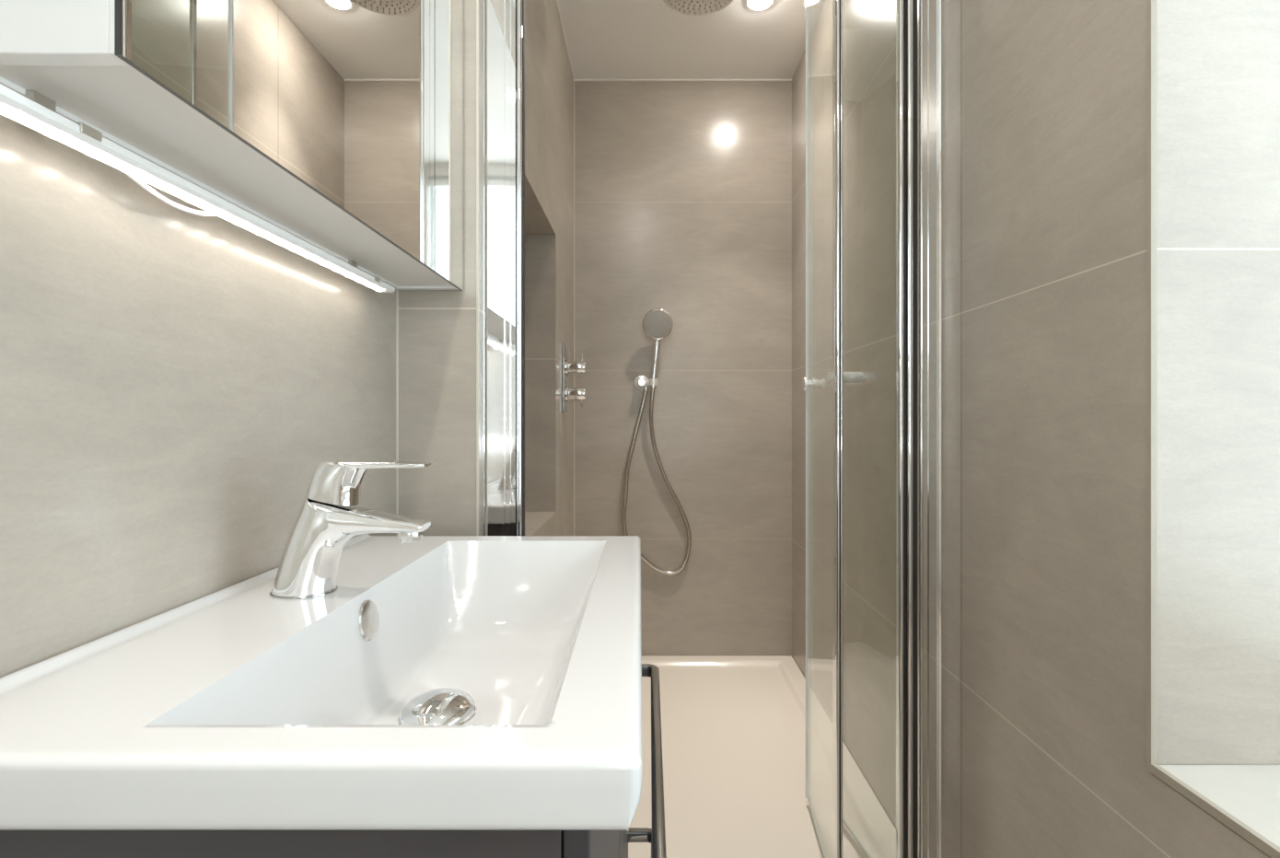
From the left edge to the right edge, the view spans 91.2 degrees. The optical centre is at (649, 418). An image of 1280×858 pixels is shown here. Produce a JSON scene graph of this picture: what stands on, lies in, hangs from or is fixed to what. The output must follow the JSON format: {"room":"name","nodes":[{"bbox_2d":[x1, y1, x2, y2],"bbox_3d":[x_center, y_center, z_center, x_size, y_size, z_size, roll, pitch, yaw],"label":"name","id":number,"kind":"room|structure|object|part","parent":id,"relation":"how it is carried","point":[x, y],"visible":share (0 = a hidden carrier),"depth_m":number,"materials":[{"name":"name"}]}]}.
{"room":"bathroom","nodes":[
{"label":"bathroom","id":0,"kind":"room"},
{"bbox_2d":[0,114,395,677],"bbox_3d":[-0.566,-0.205,0.009,0.150,2.610,2.419,0,0,0],"label":"wall","id":1,"kind":"structure","parent":0,"point":[175,384],"depth_m":0.61,"materials":[{"name":"tile"}]},
{"bbox_2d":[0,0,463,290],"bbox_3d":[-0.425,-0.600,0.822,0.128,0.701,0.787,0,0,0],"label":"upper cabinet","id":2,"kind":"object","parent":1,"relation":"attached to","point":[337,125],"visible":0.85,"depth_m":0.66,"materials":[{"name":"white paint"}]},
{"bbox_2d":[0,83,395,292],"bbox_3d":[-0.460,-0.231,0.739,0.045,0.046,0.687,0,0,0],"label":"lamp","id":3,"kind":"object","parent":2,"relation":"attached to","point":[33,110],"visible":1,"depth_m":0.56,"materials":[{"name":"white plastic"}]},
{"bbox_2d":[0,663,666,857],"bbox_3d":[-0.236,0.501,0.717,0.505,0.517,0.678,0,0,0],"label":"vanity cabinet","id":4,"kind":"object","parent":1,"relation":"attached to","point":[13,843],"visible":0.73,"depth_m":0.38,"materials":[{"name":"grey paint"}]},
{"bbox_2d":[0,534,641,830],"bbox_3d":[-0.247,0.280,0.716,0.486,0.174,0.702,0,0,0],"label":"washbasin","id":5,"kind":"object","parent":4,"relation":"in","point":[444,682],"visible":0.96,"depth_m":0.47,"materials":[{"name":"white ceramic"}]},
{"bbox_2d":[269,459,431,599],"bbox_3d":[-0.343,0.123,0.720,0.178,0.151,0.063,0,0,0],"label":"mixer tap","id":6,"kind":"object","parent":5,"relation":"on","point":[330,515],"visible":1,"depth_m":0.70,"materials":[{"name":"silver metal"}]},
{"bbox_3d":[-0.322,0.073,0.720,0.136,0.051,0.046,0,0,0],"label":"lever","id":7,"kind":"part","parent":6,"relation":"part of","materials":[{"name":"silver metal"}]},
{"bbox_3d":[-0.044,0.373,0.717,0.016,0.257,0.678,0,0,0],"label":"drawer","id":8,"kind":"part","parent":4,"relation":"part of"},
{"bbox_3d":[-0.044,0.633,0.717,0.016,0.254,0.678,0,0,0],"label":"drawer","id":9,"kind":"part","parent":4,"relation":"part of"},
{"bbox_3d":[-0.010,0.671,0.720,0.052,0.019,0.594,0,0,0],"label":"handle","id":10,"kind":"part","parent":4,"relation":"part of","materials":[{"name":"silver metal"}]},
{"bbox_3d":[-0.010,0.406,0.720,0.052,0.019,0.594,0,0,0],"label":"handle","id":11,"kind":"part","parent":4,"relation":"part of","materials":[{"name":"silver metal"}]},
{"bbox_2d":[395,289,398,535],"bbox_3d":[-0.489,-0.205,1.218,0.003,2.610,0.003,0,0,0],"label":"sealant","id":12,"kind":"structure","parent":1,"relation":"attached to","point":[397,291],"depth_m":1.22,"materials":[{"name":"plastic"}]},
{"bbox_2d":[398,0,573,535],"bbox_3d":[-0.488,-0.205,2.003,0.306,2.610,1.568,0,0,0],"label":"wall","id":13,"kind":"structure","parent":0,"point":[437,328],"depth_m":1.73,"materials":[{"name":"tile"}]},
{"bbox_2d":[476,0,478,535],"bbox_3d":[-0.334,-0.205,1.220,0.004,2.610,0.006,0,0,0],"label":"trim","id":14,"kind":"structure","parent":13,"relation":"attached to","point":[477,1],"depth_m":1.22,"materials":[{"name":"metal"}]},
{"bbox_2d":[481,0,524,535],"bbox_3d":[-0.295,-0.164,1.270,0.079,2.432,0.040,0,0,0],"label":"glass panel","id":15,"kind":"object","parent":13,"relation":"attached to","point":[503,21],"visible":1,"depth_m":1.25,"materials":[{"name":"clear glass"}]},
{"bbox_3d":[-0.263,-0.163,1.268,0.011,2.430,0.011,0,0,0],"label":"magnet rod","id":16,"kind":"part","parent":15,"relation":"part of","materials":[{"name":"silver metal"}]},
{"bbox_2d":[556,0,574,80],"bbox_3d":[-0.333,-1.508,2.000,0.004,0.005,1.562,0,0,0],"label":"sealant","id":17,"kind":"structure","parent":13,"relation":"attached to","point":[556,0],"depth_m":2.47,"materials":[{"name":"white plastic"}]},
{"bbox_2d":[573,81,574,535],"bbox_3d":[-0.333,-0.232,2.785,0.004,2.543,0.004,0,0,0],"label":"sealant","id":18,"kind":"structure","parent":13,"relation":"attached to","point":[574,81],"depth_m":2.78,"materials":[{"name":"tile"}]},
{"bbox_2d":[562,342,586,412],"bbox_3d":[-0.292,-0.160,2.460,0.086,0.272,0.100,0,0,0],"label":"shower mixer","id":19,"kind":"object","parent":13,"relation":"attached to","point":[568,366],"visible":1,"depth_m":2.44,"materials":[{"name":"silver metal"}]},
{"bbox_3d":[-0.330,-0.160,2.460,0.010,0.272,0.100,0,0,0],"label":"plate","id":20,"kind":"part","parent":19,"relation":"part of","materials":[{"name":"silver metal"}]},
{"bbox_3d":[-0.287,-0.099,2.460,0.076,0.060,0.060,0,0,0],"label":"knob","id":21,"kind":"part","parent":19,"relation":"part of","materials":[{"name":"silver metal"}]},
{"bbox_3d":[-0.287,-0.203,2.460,0.076,0.060,0.060,0,0,0],"label":"knob","id":22,"kind":"part","parent":19,"relation":"part of","materials":[{"name":"silver metal"}]},
{"bbox_2d":[574,81,791,655],"bbox_3d":[0.247,-0.205,2.862,1.776,2.610,0.150,0,0,0],"label":"wall","id":23,"kind":"structure","parent":0,"point":[683,189],"depth_m":2.79,"materials":[{"name":"tile"}]},
{"bbox_2d":[633,374,658,391],"bbox_3d":[-0.015,-0.157,2.754,0.106,0.076,0.065,0,0,0],"label":"holder","id":24,"kind":"object","parent":23,"relation":"attached to","point":[642,382],"visible":0.97,"depth_m":2.74,"materials":[{"name":"silver metal"}]},
{"bbox_2d":[643,384,648,391],"bbox_3d":[-0.016,-0.135,2.765,0.022,0.032,0.020,0,0,0],"label":"outlet","id":25,"kind":"object","parent":24,"relation":"attached to","point":[645,387],"depth_m":2.76,"materials":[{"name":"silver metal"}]},
{"bbox_3d":[0.002,-0.160,2.743,0.073,0.030,0.044,0,0,0],"label":"arm","id":26,"kind":"part","parent":24,"relation":"part of"},
{"bbox_2d":[621,308,691,575],"bbox_3d":[0.033,0.108,2.736,0.310,1.167,0.090,0,0,0],"label":"shower","id":27,"kind":"object","parent":24,"relation":"hanging from","point":[657,323],"visible":0.94,"depth_m":2.75,"materials":[{"name":"silver metal"}]},
{"bbox_2d":[573,79,791,81],"bbox_3d":[0.150,-1.506,2.784,0.970,0.007,0.006,0,0,0],"label":"sealant","id":28,"kind":"structure","parent":23,"relation":"attached to","point":[575,79],"depth_m":2.78,"materials":[{"name":"white plastic"}]},
{"bbox_2d":[557,0,825,79],"bbox_3d":[0.247,-1.560,0.793,1.776,0.100,4.287,0,0,0],"label":"ceiling","id":29,"kind":"structure","parent":0,"point":[606,39],"depth_m":2.49,"materials":[{"name":"paint"}]},
{"bbox_2d":[663,0,733,15],"bbox_3d":[0.165,-1.457,2.060,0.257,0.104,0.257,0,0,0],"label":"shower head","id":30,"kind":"object","parent":29,"relation":"attached to","point":[693,7],"visible":1,"depth_m":2.13},
{"bbox_2d":[746,0,773,10],"bbox_3d":[0.400,-1.503,2.260,0.096,0.013,0.096,0,0,0],"label":"recessed light","id":31,"kind":"object","parent":29,"relation":"in","point":[754,5],"visible":1,"depth_m":2.26,"materials":[{"name":"white paint"}]},
{"bbox_2d":[791,0,1279,857],"bbox_3d":[0.885,-0.205,0.793,0.500,2.610,3.987,0,0,0],"label":"wall","id":32,"kind":"structure","parent":0,"point":[1044,102],"depth_m":0.95,"materials":[{"name":"tile"}]},
{"bbox_2d":[918,0,942,857],"bbox_3d":[0.613,-0.164,1.375,0.044,2.432,0.040,0,0,0],"label":"shower door frame","id":33,"kind":"object","parent":32,"relation":"attached to","point":[929,11],"visible":1,"depth_m":1.36,"materials":[{"name":"metal"}]},
{"bbox_2d":[802,0,917,857],"bbox_3d":[0.493,-0.154,1.543,0.181,2.411,0.402,0,0,0],"label":"shower door","id":34,"kind":"structure","parent":33,"relation":"attached to","point":[906,10],"depth_m":1.35,"materials":[{"name":"clear glass"}]},
{"bbox_3d":[0.447,-0.095,1.700,0.057,0.036,0.036,0,0,0],"label":"knob","id":35,"kind":"part","parent":34,"relation":"part of","materials":[{"name":"silver metal"}]},
{"bbox_3d":[0.424,-0.156,1.546,0.006,2.408,0.379,0,0,5],"label":"glass panel","id":36,"kind":"part","parent":34,"relation":"part of","materials":[{"name":"clear glass"}]},
{"bbox_3d":[0.521,-0.156,1.518,0.006,2.408,0.311,0,0,-8],"label":"glass panel","id":37,"kind":"part","parent":34,"relation":"part of","materials":[{"name":"clear glass"}]},
{"bbox_3d":[0.565,-0.153,1.358,0.014,2.408,0.014,0,0,0],"label":"pivot post","id":38,"kind":"part","parent":34,"relation":"part of","materials":[{"name":"silver metal"}]},
{"bbox_2d":[1147,0,1156,772],"bbox_3d":[0.637,-0.351,0.794,0.008,1.597,0.006,0,0,0],"label":"trim","id":39,"kind":"structure","parent":32,"relation":"attached to","point":[1151,4],"depth_m":0.79,"materials":[{"name":"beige metal"}]},
{"bbox_2d":[1151,764,1279,857],"bbox_3d":[0.637,0.441,0.035,0.008,0.011,1.510,0,0,0],"label":"trim","id":40,"kind":"structure","parent":32,"relation":"attached to","point":[1233,823],"depth_m":0.70,"materials":[{"name":"beige metal"}]},
{"bbox_2d":[1159,765,1279,847],"bbox_3d":[0.833,0.443,0.036,0.394,0.012,1.512,0,0,0],"label":"window sill","id":41,"kind":"structure","parent":32,"relation":"attached to","point":[1250,794],"depth_m":0.74,"materials":[{"name":"tile"}]},
{"bbox_3d":[0.247,1.150,0.793,1.776,0.100,4.287,0,0,0],"label":"floor","id":42,"kind":"structure","parent":0,"visible":0},
{"bbox_2d":[628,655,895,857],"bbox_3d":[0.150,1.077,2.030,0.966,0.045,1.510,0,0,0],"label":"shower tray","id":43,"kind":"object","parent":42,"relation":"on","point":[733,727],"visible":0.56,"depth_m":1.92,"materials":[{"name":"white ceramic"}]}
]}

